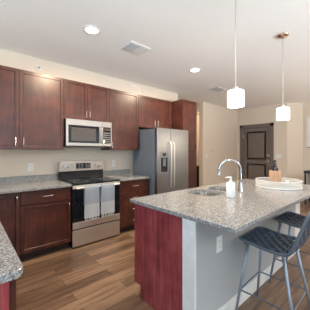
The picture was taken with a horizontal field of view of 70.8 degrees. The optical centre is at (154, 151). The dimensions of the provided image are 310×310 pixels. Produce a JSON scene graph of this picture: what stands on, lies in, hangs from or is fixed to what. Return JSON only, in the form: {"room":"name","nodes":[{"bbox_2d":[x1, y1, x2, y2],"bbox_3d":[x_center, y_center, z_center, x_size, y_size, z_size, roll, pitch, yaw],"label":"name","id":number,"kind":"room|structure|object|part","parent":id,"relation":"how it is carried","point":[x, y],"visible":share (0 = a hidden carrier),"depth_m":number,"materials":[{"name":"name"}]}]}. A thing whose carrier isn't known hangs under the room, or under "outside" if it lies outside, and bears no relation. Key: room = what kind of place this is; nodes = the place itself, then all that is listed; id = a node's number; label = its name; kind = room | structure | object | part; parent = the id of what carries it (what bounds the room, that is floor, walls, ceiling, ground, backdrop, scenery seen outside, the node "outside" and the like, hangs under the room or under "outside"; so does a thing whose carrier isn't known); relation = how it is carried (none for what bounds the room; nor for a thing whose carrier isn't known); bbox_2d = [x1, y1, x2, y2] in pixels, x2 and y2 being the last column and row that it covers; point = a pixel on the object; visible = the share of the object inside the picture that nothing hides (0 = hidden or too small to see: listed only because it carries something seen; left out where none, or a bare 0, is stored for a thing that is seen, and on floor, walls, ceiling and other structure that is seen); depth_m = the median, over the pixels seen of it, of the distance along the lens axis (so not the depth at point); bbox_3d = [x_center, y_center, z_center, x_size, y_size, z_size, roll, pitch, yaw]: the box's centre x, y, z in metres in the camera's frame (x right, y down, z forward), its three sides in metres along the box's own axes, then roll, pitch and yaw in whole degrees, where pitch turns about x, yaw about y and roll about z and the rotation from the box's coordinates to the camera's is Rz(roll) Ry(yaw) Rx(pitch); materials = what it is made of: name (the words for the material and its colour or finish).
{"room":"kitchen","nodes":[
{"label":"kitchen","id":0,"kind":"room"},
{"bbox_2d":[0,49,177,179],"bbox_3d":[-2.140,-0.030,3.077,7.030,2.760,0.150,0,0,-41],"label":"wall","id":1,"kind":"structure","parent":0,"point":[13,163],"depth_m":3.54,"materials":[{"name":"beige paint"}]},
{"bbox_2d":[0,174,56,183],"bbox_3d":[-2.155,0.405,2.947,1.588,0.094,0.020,0,0,-41],"label":"backsplash","id":2,"kind":"structure","parent":1,"relation":"attached to","point":[32,178],"depth_m":3.19,"materials":[{"name":"stone"}]},
{"bbox_2d":[28,163,33,170],"bbox_3d":[-1.842,0.235,3.232,0.078,0.120,0.009,0,0,-41],"label":"wall outlet","id":3,"kind":"object","parent":1,"relation":"attached to","point":[30,165],"visible":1,"depth_m":3.23,"materials":[{"name":"white plastic"}]},
{"bbox_2d":[0,65,63,149],"bbox_3d":[-1.873,-0.552,2.968,1.132,1.060,0.362,0,0,-41],"label":"upper cabinet","id":4,"kind":"object","parent":1,"relation":"attached to","point":[31,103],"visible":1,"depth_m":2.95,"materials":[{"name":"brown wood"}]},
{"bbox_3d":[-1.997,-0.551,2.679,0.562,1.053,0.019,0,0,-41],"label":"door","id":5,"kind":"part","parent":4,"relation":"part of","materials":[{"name":"brown wood"}]},
{"bbox_3d":[-1.571,-0.551,3.053,0.564,1.053,0.019,0,0,-41],"label":"door","id":6,"kind":"part","parent":4,"relation":"part of","materials":[{"name":"brown wood"}]},
{"bbox_2d":[64,79,109,122],"bbox_3d":[-1.158,-0.784,3.593,0.760,0.596,0.362,0,0,-41],"label":"upper cabinet","id":7,"kind":"object","parent":1,"relation":"attached to","point":[82,101],"visible":0.96,"depth_m":3.45,"materials":[{"name":"brown wood"}]},
{"bbox_3d":[-1.218,-0.783,3.361,0.364,0.589,0.019,0,0,-41],"label":"door","id":8,"kind":"part","parent":7,"relation":"part of","materials":[{"name":"brown wood"}]},
{"bbox_2d":[64,118,111,147],"bbox_3d":[-1.129,-0.271,3.559,0.754,0.421,0.447,0,0,-41],"label":"microwave","id":9,"kind":"object","parent":7,"relation":"attached to","point":[77,133],"visible":0.99,"depth_m":3.39,"materials":[{"name":"silver metal"}]},
{"bbox_3d":[-0.863,-0.262,3.526,0.021,0.270,0.048,0,0,-41],"label":"handle","id":10,"kind":"part","parent":9,"relation":"part of","materials":[{"name":"silver metal"}]},
{"bbox_3d":[-0.799,-0.281,3.627,0.169,0.399,0.022,0,0,-41],"label":"control panel","id":11,"kind":"part","parent":9,"relation":"part of","materials":[{"name":"silver metal"}]},
{"bbox_3d":[-0.931,-0.783,3.612,0.390,0.589,0.019,0,0,-41],"label":"door","id":12,"kind":"part","parent":7,"relation":"part of","materials":[{"name":"brown wood"}]},
{"bbox_2d":[103,169,129,175],"bbox_3d":[-0.748,0.405,4.178,0.624,0.094,0.020,0,0,-41],"label":"backsplash","id":13,"kind":"structure","parent":1,"relation":"attached to","point":[125,171],"depth_m":4.17,"materials":[{"name":"stone"}]},
{"bbox_2d":[101,89,137,149],"bbox_3d":[-0.640,-0.552,4.046,0.611,1.060,0.362,0,0,-41],"label":"upper cabinet","id":14,"kind":"object","parent":1,"relation":"attached to","point":[123,105],"visible":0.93,"depth_m":3.93,"materials":[{"name":"brown wood"}]},
{"bbox_2d":[131,84,139,93],"bbox_3d":[-0.402,-1.275,4.488,0.215,0.160,0.014,0,0,-41],"label":"air vent","id":15,"kind":"object","parent":1,"relation":"in","point":[134,89],"visible":1,"depth_m":4.48,"materials":[{"name":"white plastic"}]},
{"bbox_2d":[132,86,138,92],"bbox_3d":[-0.399,-1.275,4.484,0.161,0.116,0.002,0,0,-41],"label":"grille","id":16,"kind":"object","parent":15,"relation":"attached to","point":[135,89],"depth_m":4.48,"materials":[{"name":"beige paint"}]},
{"bbox_2d":[138,95,171,129],"bbox_3d":[-0.066,-0.773,4.549,0.909,0.618,0.362,0,0,-41],"label":"upper cabinet","id":17,"kind":"object","parent":1,"relation":"attached to","point":[153,113],"visible":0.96,"depth_m":4.41,"materials":[{"name":"brown wood"}]},
{"bbox_3d":[-0.156,-0.772,4.290,0.431,0.611,0.019,0,0,-41],"label":"door","id":18,"kind":"part","parent":17,"relation":"part of","materials":[{"name":"brown wood"}]},
{"bbox_3d":[0.187,-0.772,4.590,0.472,0.611,0.019,0,0,-41],"label":"door","id":19,"kind":"part","parent":17,"relation":"part of","materials":[{"name":"brown wood"}]},
{"bbox_2d":[0,0,309,112],"bbox_3d":[1.905,-1.460,1.999,11.700,0.100,9.700,0,0,-41],"label":"ceiling","id":20,"kind":"structure","parent":0,"point":[181,36],"depth_m":2.83,"materials":[{"name":"white paint"}]},
{"bbox_2d":[83,25,99,34],"bbox_3d":[-0.734,-1.405,2.534,0.196,0.010,0.196,0,0,-41],"label":"recessed light","id":21,"kind":"object","parent":20,"relation":"in","point":[89,29],"visible":1,"depth_m":2.52,"materials":[{"name":"white plastic"}]},
{"bbox_2d":[120,41,149,54],"bbox_3d":[-0.269,-1.402,2.987,0.330,0.016,0.270,0,0,-41],"label":"ceiling vent","id":22,"kind":"object","parent":20,"relation":"in","point":[132,47],"visible":1,"depth_m":2.96,"materials":[{"name":"white metal"}]},
{"bbox_2d":[122,43,139,51],"bbox_3d":[-0.324,-1.397,2.941,0.145,0.005,0.213,0,0,-41],"label":"grille","id":23,"kind":"object","parent":22,"relation":"attached to","point":[129,47],"depth_m":2.93,"materials":[{"name":"white metal"}]},
{"bbox_3d":[-0.212,-1.398,3.037,0.140,0.002,0.230,0,0,-41],"label":"panel","id":24,"kind":"part","parent":22,"relation":"part of","materials":[{"name":"white metal"}]},
{"bbox_2d":[189,68,200,71],"bbox_3d":[0.692,-1.405,3.781,0.196,0.010,0.196,0,0,-41],"label":"recessed light","id":25,"kind":"object","parent":20,"relation":"in","point":[191,69],"visible":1,"depth_m":3.76,"materials":[{"name":"white plastic"}]},
{"bbox_2d":[209,86,226,91],"bbox_3d":[1.424,-1.401,4.933,0.360,0.016,0.230,0,0,-41],"label":"ceiling vent","id":26,"kind":"object","parent":20,"relation":"in","point":[217,88],"visible":1,"depth_m":4.92,"materials":[{"name":"white metal"}]},
{"bbox_2d":[227,0,243,107],"bbox_3d":[0.716,-0.903,1.931,0.142,1.014,0.142,0,0,-41],"label":"pendant lamp","id":27,"kind":"object","parent":20,"relation":"hanging from","point":[235,97],"visible":1,"depth_m":1.89,"materials":[{"name":"white glass"}]},
{"bbox_3d":[0.716,-0.465,1.931,0.142,0.139,0.142,0,0,-41],"label":"lamp shade","id":28,"kind":"part","parent":27,"relation":"part of","materials":[{"name":"white glass"}]},
{"bbox_3d":[0.716,-0.970,1.931,0.008,0.791,0.008,0,0,-41],"label":"rod","id":29,"kind":"part","parent":27,"relation":"part of","materials":[{"name":"white metal"}]},
{"bbox_2d":[276,32,289,120],"bbox_3d":[1.550,-0.896,2.643,0.142,1.028,0.142,0,0,-41],"label":"pendant lamp","id":30,"kind":"object","parent":20,"relation":"hanging from","point":[282,113],"visible":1,"depth_m":2.60,"materials":[{"name":"white glass"}]},
{"bbox_3d":[1.550,-0.453,2.643,0.142,0.143,0.142,0,0,-41],"label":"lamp shade","id":31,"kind":"part","parent":30,"relation":"part of","materials":[{"name":"white glass"}]},
{"bbox_2d":[16,199,309,309],"bbox_3d":[1.905,1.390,1.999,11.700,0.080,9.700,0,0,-41],"label":"floor","id":32,"kind":"structure","parent":0,"point":[99,274],"depth_m":2.26,"materials":[{"name":"brown wood"}]},
{"bbox_2d":[0,279,15,309],"bbox_3d":[-1.633,0.920,1.650,0.662,0.860,2.655,0,0,-41],"label":"base cabinet","id":33,"kind":"object","parent":32,"relation":"on","point":[8,289],"visible":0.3,"depth_m":0.83,"materials":[{"name":"brown wood"}]},
{"bbox_3d":[-0.786,0.919,0.637,0.604,0.859,0.015,0,0,-41],"label":"panel","id":34,"kind":"part","parent":33,"relation":"part of","materials":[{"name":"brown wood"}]},
{"bbox_3d":[-0.716,0.575,1.035,0.022,0.166,0.500,0,0,-41],"label":"drawer","id":35,"kind":"part","parent":33,"relation":"part of","materials":[{"name":"brown wood"}]},
{"bbox_2d":[0,174,71,283],"bbox_3d":[-1.280,0.422,1.946,1.588,0.128,2.679,0,0,-41],"label":"countertop","id":36,"kind":"structure","parent":33,"relation":"on","point":[11,267],"depth_m":2.58,"materials":[{"name":"stone"}]},
{"bbox_2d":[0,192,19,256],"bbox_3d":[-1.929,0.920,2.725,0.322,0.860,0.654,0,0,-41],"label":"base cabinet","id":37,"kind":"object","parent":32,"relation":"on","point":[10,202],"visible":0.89,"depth_m":2.56,"materials":[{"name":"brown wood"}]},
{"bbox_2d":[19,187,70,260],"bbox_3d":[-1.579,0.920,3.031,0.606,0.860,0.654,0,0,-41],"label":"base cabinet","id":38,"kind":"object","parent":32,"relation":"on","point":[45,215],"visible":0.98,"depth_m":2.80,"materials":[{"name":"brown wood"}]},
{"bbox_3d":[-1.393,0.575,2.819,0.600,0.166,0.022,0,0,-41],"label":"drawer","id":39,"kind":"part","parent":38,"relation":"part of","materials":[{"name":"brown wood"}]},
{"bbox_2d":[58,160,119,247],"bbox_3d":[-1.033,0.755,3.450,0.759,1.190,0.687,0,0,-41],"label":"range","id":40,"kind":"object","parent":32,"relation":"on","point":[82,231],"visible":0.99,"depth_m":3.31,"materials":[{"name":"silver metal"}]},
{"bbox_3d":[-1.226,0.239,3.671,0.757,0.159,0.076,0,0,-41],"label":"control panel","id":41,"kind":"part","parent":40,"relation":"part of","materials":[{"name":"silver metal"}]},
{"bbox_2d":[59,176,119,185],"bbox_3d":[-1.022,0.459,3.437,0.759,0.024,0.550,0,0,-41],"label":"cooktop","id":42,"kind":"object","parent":40,"relation":"in","point":[83,180],"depth_m":3.35,"materials":[{"name":"black glass"}]},
{"bbox_2d":[84,185,99,220],"bbox_3d":[-0.903,0.734,3.117,0.227,0.488,0.053,0,0,-41],"label":"dish towel","id":43,"kind":"object","parent":40,"relation":"hanging from","point":[91,193],"visible":0.99,"depth_m":3.09,"materials":[{"name":"fabric"}]},
{"bbox_3d":[-0.856,0.779,3.247,0.751,0.606,0.026,0,0,-41],"label":"oven door","id":44,"kind":"part","parent":40,"relation":"part of","materials":[{"name":"black glass"}]},
{"bbox_3d":[-0.855,1.211,3.246,0.751,0.222,0.028,0,0,-41],"label":"drawer","id":45,"kind":"part","parent":40,"relation":"part of","materials":[{"name":"silver metal"}]},
{"bbox_3d":[-0.845,0.500,3.235,0.751,0.049,0.005,0,0,-41],"label":"door trim","id":46,"kind":"part","parent":40,"relation":"part of","materials":[{"name":"silver metal"}]},
{"bbox_3d":[-0.845,1.035,3.235,0.751,0.094,0.005,0,0,-41],"label":"door trim","id":47,"kind":"part","parent":40,"relation":"part of","materials":[{"name":"silver metal"}]},
{"bbox_3d":[-0.825,0.512,3.212,0.678,0.024,0.055,0,0,-41],"label":"oven handle","id":48,"kind":"part","parent":40,"relation":"part of","materials":[{"name":"silver metal"}]},
{"bbox_2d":[100,183,114,216],"bbox_3d":[-0.713,0.729,3.283,0.232,0.478,0.053,0,0,-41],"label":"dish towel","id":49,"kind":"object","parent":40,"relation":"hanging from","point":[107,191],"visible":1,"depth_m":3.26,"materials":[{"name":"fabric"}]},
{"bbox_2d":[119,179,147,231],"bbox_3d":[-0.542,0.920,3.938,0.617,0.860,0.654,0,0,-41],"label":"base cabinet","id":50,"kind":"object","parent":32,"relation":"on","point":[130,189],"visible":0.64,"depth_m":3.66,"materials":[{"name":"brown wood"}]},
{"bbox_2d":[101,169,149,180],"bbox_3d":[-0.543,0.422,3.943,0.624,0.128,0.645,0,0,-41],"label":"countertop","id":51,"kind":"structure","parent":50,"relation":"on","point":[123,175],"depth_m":4.02,"materials":[{"name":"stone"}]},
{"bbox_3d":[-0.356,1.155,3.726,0.611,0.179,0.022,0,0,-41],"label":"drawer","id":52,"kind":"part","parent":50,"relation":"part of","materials":[{"name":"brown wood"}]},
{"bbox_3d":[-0.356,0.967,3.726,0.611,0.182,0.022,0,0,-41],"label":"drawer","id":53,"kind":"part","parent":50,"relation":"part of","materials":[{"name":"brown wood"}]},
{"bbox_3d":[-0.356,0.777,3.726,0.611,0.182,0.022,0,0,-41],"label":"drawer","id":54,"kind":"part","parent":50,"relation":"part of","materials":[{"name":"brown wood"}]},
{"bbox_3d":[-0.356,0.585,3.726,0.611,0.186,0.022,0,0,-41],"label":"drawer","id":55,"kind":"part","parent":50,"relation":"part of","materials":[{"name":"brown wood"}]},
{"bbox_2d":[135,204,181,309],"bbox_3d":[0.839,0.919,2.595,2.236,0.862,0.654,0,0,-41],"label":"base cabinet","id":56,"kind":"object","parent":32,"relation":"on","point":[158,234],"visible":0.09,"depth_m":1.81,"materials":[{"name":"red wood"}]},
{"bbox_2d":[130,179,309,233],"bbox_3d":[0.991,0.469,2.445,2.329,0.033,1.075,0,0,-41],"label":"countertop","id":57,"kind":"structure","parent":56,"relation":"on","point":[254,205],"depth_m":1.89,"materials":[{"name":"stone"}]},
{"bbox_2d":[192,189,225,195],"bbox_3d":[0.683,0.583,2.507,0.692,0.192,0.382,0,0,-41],"label":"sink","id":58,"kind":"object","parent":57,"relation":"in","point":[197,193],"visible":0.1,"depth_m":2.59,"materials":[{"name":"silver metal"}]},
{"bbox_3d":[0.559,0.583,2.398,0.362,0.192,0.382,0,0,-41],"label":"bowl","id":59,"kind":"part","parent":58,"relation":"part of","materials":[{"name":"silver metal"}]},
{"bbox_2d":[225,177,234,197],"bbox_3d":[0.750,0.352,2.172,0.082,0.200,0.073,0,0,-41],"label":"soap dispenser","id":60,"kind":"object","parent":57,"relation":"on","point":[230,186],"visible":1,"depth_m":2.15,"materials":[{"name":"white plastic"}]},
{"bbox_2d":[218,159,245,191],"bbox_3d":[0.875,0.268,2.451,0.325,0.369,0.098,0,0,1],"label":"faucet","id":61,"kind":"object","parent":57,"relation":"on","point":[241,184],"visible":1,"depth_m":2.43,"materials":[{"name":"silver metal"}]},
{"bbox_3d":[0.843,0.218,2.458,0.261,0.270,0.029,0,0,13],"label":"spout","id":62,"kind":"part","parent":61,"relation":"part of","materials":[{"name":"silver metal"}]},
{"bbox_2d":[255,177,302,189],"bbox_3d":[1.567,0.406,2.780,0.530,0.092,0.530,0,0,-41],"label":"round tray","id":63,"kind":"object","parent":57,"relation":"on","point":[283,186],"visible":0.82,"depth_m":2.70,"materials":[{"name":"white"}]},
{"bbox_2d":[269,170,280,185],"bbox_3d":[1.573,0.345,2.857,0.138,0.190,0.138,0,0,-41],"label":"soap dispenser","id":64,"kind":"object","parent":63,"relation":"on","point":[274,176],"visible":0.94,"depth_m":2.80,"materials":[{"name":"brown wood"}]},
{"bbox_2d":[272,160,277,170],"bbox_3d":[1.573,0.272,2.857,0.076,0.311,0.076,0,0,-41],"label":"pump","id":65,"kind":"object","parent":64,"relation":"in","point":[274,168],"visible":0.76,"depth_m":2.84,"materials":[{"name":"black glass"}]},
{"bbox_2d":[134,127,187,195],"bbox_3d":[0.145,0.466,4.341,0.842,1.769,0.777,0,0,-41],"label":"refrigerator","id":66,"kind":"object","parent":32,"relation":"on","point":[161,155],"visible":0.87,"depth_m":4.03,"materials":[{"name":"silver metal"}]},
{"bbox_3d":[0.141,0.428,3.958,0.332,1.694,0.070,0,0,-41],"label":"freezer door","id":67,"kind":"part","parent":66,"relation":"part of","materials":[{"name":"silver metal"}]},
{"bbox_3d":[0.284,0.250,3.991,0.025,0.866,0.068,0,0,-41],"label":"door handle","id":68,"kind":"part","parent":66,"relation":"part of","materials":[{"name":"silver metal"}]},
{"bbox_3d":[0.348,0.250,4.047,0.025,0.866,0.068,0,0,-41],"label":"door handle","id":69,"kind":"part","parent":66,"relation":"part of","materials":[{"name":"silver metal"}]},
{"bbox_3d":[0.461,0.428,4.238,0.502,1.694,0.070,0,0,-41],"label":"fresh food door","id":70,"kind":"part","parent":66,"relation":"part of","materials":[{"name":"silver metal"}]},
{"bbox_2d":[172,99,196,188],"bbox_3d":[0.552,0.134,4.887,0.461,2.432,0.668,0,0,-41],"label":"pantry cabinet","id":71,"kind":"object","parent":32,"relation":"on","point":[184,112],"visible":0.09,"depth_m":4.69,"materials":[{"name":"brown wood"}]},
{"bbox_3d":[0.741,-0.536,4.671,0.457,1.083,0.020,0,0,-41],"label":"door","id":72,"kind":"part","parent":71,"relation":"part of","materials":[{"name":"brown wood"}]},
{"bbox_3d":[0.741,0.628,4.671,0.457,1.233,0.020,0,0,-41],"label":"door","id":73,"kind":"part","parent":71,"relation":"part of","materials":[{"name":"brown wood"}]},
{"bbox_2d":[197,166,198,186],"bbox_3d":[1.746,0.935,7.814,0.920,0.830,0.402,0,0,-41],"label":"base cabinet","id":74,"kind":"object","parent":32,"relation":"on","point":[197,166],"visible":0.02,"depth_m":7.46,"materials":[{"name":"brown wood"}]},
{"bbox_2d":[235,212,309,309],"bbox_3d":[0.967,0.852,1.692,0.463,0.999,0.535,0,0,-43],"label":"bar stool","id":75,"kind":"object","parent":32,"relation":"on","point":[259,237],"visible":1,"depth_m":1.71,"materials":[{"name":"metal"}]},
{"bbox_3d":[0.684,1.038,1.726,0.129,0.625,0.025,0,0,-1],"label":"leg","id":76,"kind":"part","parent":75,"relation":"part of","materials":[{"name":"grey metal"}]},
{"bbox_3d":[0.951,1.038,1.977,0.025,0.625,0.129,0,0,4],"label":"leg","id":77,"kind":"part","parent":75,"relation":"part of","materials":[{"name":"grey metal"}]},
{"bbox_3d":[0.931,0.710,1.731,0.406,0.052,0.381,0,0,-43],"label":"seat","id":78,"kind":"part","parent":75,"relation":"part of","materials":[{"name":"black wicker"}]},
{"bbox_3d":[0.970,0.545,1.689,0.435,0.384,0.528,0,0,-43],"label":"frame","id":79,"kind":"part","parent":75,"relation":"part of","materials":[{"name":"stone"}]},
{"bbox_3d":[0.920,1.038,1.478,0.025,0.626,0.159,0,0,-11],"label":"leg","id":80,"kind":"part","parent":75,"relation":"part of","materials":[{"name":"grey metal"}]},
{"bbox_3d":[1.102,0.529,1.548,0.406,0.314,0.133,0,0,-43],"label":"backrest","id":81,"kind":"part","parent":75,"relation":"part of","materials":[{"name":"black wicker"}]},
{"bbox_3d":[1.184,1.038,1.726,0.159,0.626,0.025,0,0,14],"label":"leg","id":82,"kind":"part","parent":75,"relation":"part of","materials":[{"name":"grey metal"}]},
{"bbox_2d":[269,211,309,282],"bbox_3d":[1.512,0.852,2.181,0.463,0.999,0.535,0,0,-40],"label":"bar stool","id":83,"kind":"object","parent":32,"relation":"on","point":[293,219],"visible":0.77,"depth_m":2.23,"materials":[{"name":"metal"}]},
{"bbox_3d":[1.230,1.038,2.230,0.129,0.625,0.025,0,0,2],"label":"leg","id":84,"kind":"part","parent":83,"relation":"part of","materials":[{"name":"grey metal"}]},
{"bbox_3d":[1.510,1.038,2.467,0.025,0.625,0.129,0,0,7],"label":"leg","id":85,"kind":"part","parent":83,"relation":"part of","materials":[{"name":"grey metal"}]},
{"bbox_3d":[1.514,0.545,2.178,0.435,0.384,0.528,0,0,-40],"label":"frame","id":86,"kind":"part","parent":83,"relation":"part of","materials":[{"name":"metal"}]},
{"bbox_3d":[1.477,0.710,2.222,0.406,0.052,0.381,0,0,-40],"label":"seat","id":87,"kind":"part","parent":83,"relation":"part of","materials":[{"name":"black wicker"}]},
{"bbox_2d":[304,170,309,204],"bbox_3d":[4.391,0.922,5.194,0.450,0.855,1.335,0,0,-41],"label":"console table","id":88,"kind":"object","parent":32,"relation":"on","point":[305,171],"visible":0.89,"depth_m":5.53,"materials":[{"name":"wood"}]},
{"bbox_3d":[3.825,0.956,5.545,0.036,0.789,0.036,0,0,-41],"label":"leg","id":89,"kind":"part","parent":88,"relation":"part of","materials":[{"name":"wood"}]},
{"bbox_2d":[197,113,198,165],"bbox_3d":[1.367,-0.030,7.853,4.800,2.760,0.120,0,0,-41],"label":"wall","id":90,"kind":"structure","parent":0,"point":[197,113],"depth_m":7.95,"materials":[{"name":"beige paint"}]},
{"bbox_2d":[199,102,236,186],"bbox_3d":[2.104,-0.030,6.958,2.070,2.760,0.130,0,0,-41],"label":"wall","id":91,"kind":"structure","parent":0,"point":[217,124],"depth_m":6.68,"materials":[{"name":"beige paint"}]},
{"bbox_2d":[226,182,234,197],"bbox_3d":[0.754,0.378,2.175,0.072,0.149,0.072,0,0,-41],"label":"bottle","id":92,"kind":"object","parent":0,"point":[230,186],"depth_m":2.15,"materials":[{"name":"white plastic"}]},
{"bbox_2d":[196,205,293,309],"bbox_3d":[1.097,0.919,2.309,2.248,0.862,0.112,0,0,-41],"label":"wall","id":93,"kind":"structure","parent":0,"point":[218,275],"depth_m":1.75,"materials":[{"name":"grey paint"}]},
{"bbox_2d":[182,218,195,309],"bbox_3d":[0.244,0.919,1.564,0.016,0.862,0.114,0,0,-41],"label":"trim","id":94,"kind":"structure","parent":93,"relation":"attached to","point":[188,226],"depth_m":1.56,"materials":[{"name":"white paint"}]},
{"bbox_2d":[216,235,221,252],"bbox_3d":[0.508,0.728,1.713,0.078,0.125,0.009,0,0,-41],"label":"wall outlet","id":95,"kind":"object","parent":93,"relation":"attached to","point":[219,238],"visible":1,"depth_m":1.70,"materials":[{"name":"white plastic"}]},
{"bbox_2d":[218,249,299,309],"bbox_3d":[1.138,1.295,2.262,2.280,0.110,0.014,0,0,-41],"label":"baseboard","id":96,"kind":"structure","parent":93,"relation":"attached to","point":[251,287],"depth_m":2.06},
{"bbox_2d":[294,203,299,236],"bbox_3d":[1.925,0.864,2.952,0.186,0.751,0.012,0,0,-41],"label":"trim","id":97,"kind":"structure","parent":93,"relation":"attached to","point":[297,206],"depth_m":2.91,"materials":[{"name":"white paint"}]},
{"bbox_2d":[237,103,286,181],"bbox_3d":[3.386,-0.030,6.973,0.120,2.760,1.536,0,0,-41],"label":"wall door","id":98,"kind":"structure","parent":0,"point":[265,114],"depth_m":6.63,"materials":[{"name":"beige paint"}]},
{"bbox_2d":[240,123,273,178],"bbox_3d":[3.278,0.239,7.050,0.102,2.219,1.075,0,0,-41],"label":"door frame","id":99,"kind":"structure","parent":98,"relation":"attached to","point":[271,125],"depth_m":6.83,"materials":[{"name":"brown wood"}]},
{"bbox_2d":[243,126,269,180],"bbox_3d":[3.260,0.282,7.037,0.116,2.115,0.890,0,0,-41],"label":"door","id":100,"kind":"structure","parent":99,"relation":"attached to","point":[256,140],"depth_m":7.02,"materials":[{"name":"brown wood"}]},
{"bbox_3d":[3.265,0.780,7.042,0.012,0.780,0.640,0,0,-41],"label":"panel","id":101,"kind":"part","parent":100,"relation":"part of","materials":[{"name":"brown wood"}]},
{"bbox_3d":[3.265,-0.185,7.042,0.012,0.930,0.640,0,0,-41],"label":"panel","id":102,"kind":"part","parent":100,"relation":"part of","materials":[{"name":"brown wood"}]},
{"bbox_3d":[3.262,0.780,7.039,0.016,0.660,0.520,0,0,-41],"label":"raised panel","id":103,"kind":"part","parent":100,"relation":"part of","materials":[{"name":"brown wood"}]},
{"bbox_3d":[3.262,-0.185,7.039,0.016,0.810,0.520,0,0,-41],"label":"raised panel","id":104,"kind":"part","parent":100,"relation":"part of","materials":[{"name":"brown wood"}]},
{"bbox_2d":[287,103,302,183],"bbox_3d":[4.069,-0.030,6.395,0.433,2.760,0.129,0,0,6],"label":"wall","id":105,"kind":"structure","parent":0,"point":[295,124],"depth_m":6.33,"materials":[{"name":"beige paint"}]},
{"bbox_2d":[303,102,309,184],"bbox_3d":[6.439,-0.030,3.926,0.118,2.760,6.430,0,0,-41],"label":"wall","id":106,"kind":"structure","parent":0,"point":[306,105],"depth_m":6.26,"materials":[{"name":"beige paint"}]},
{"bbox_2d":[306,117,309,147],"bbox_3d":[4.631,-0.541,5.869,0.041,0.878,0.945,0,0,-41],"label":"canvas","id":107,"kind":"object","parent":106,"relation":"attached to","point":[307,118],"visible":1,"depth_m":6.18,"materials":[{"name":"white"}]}
]}

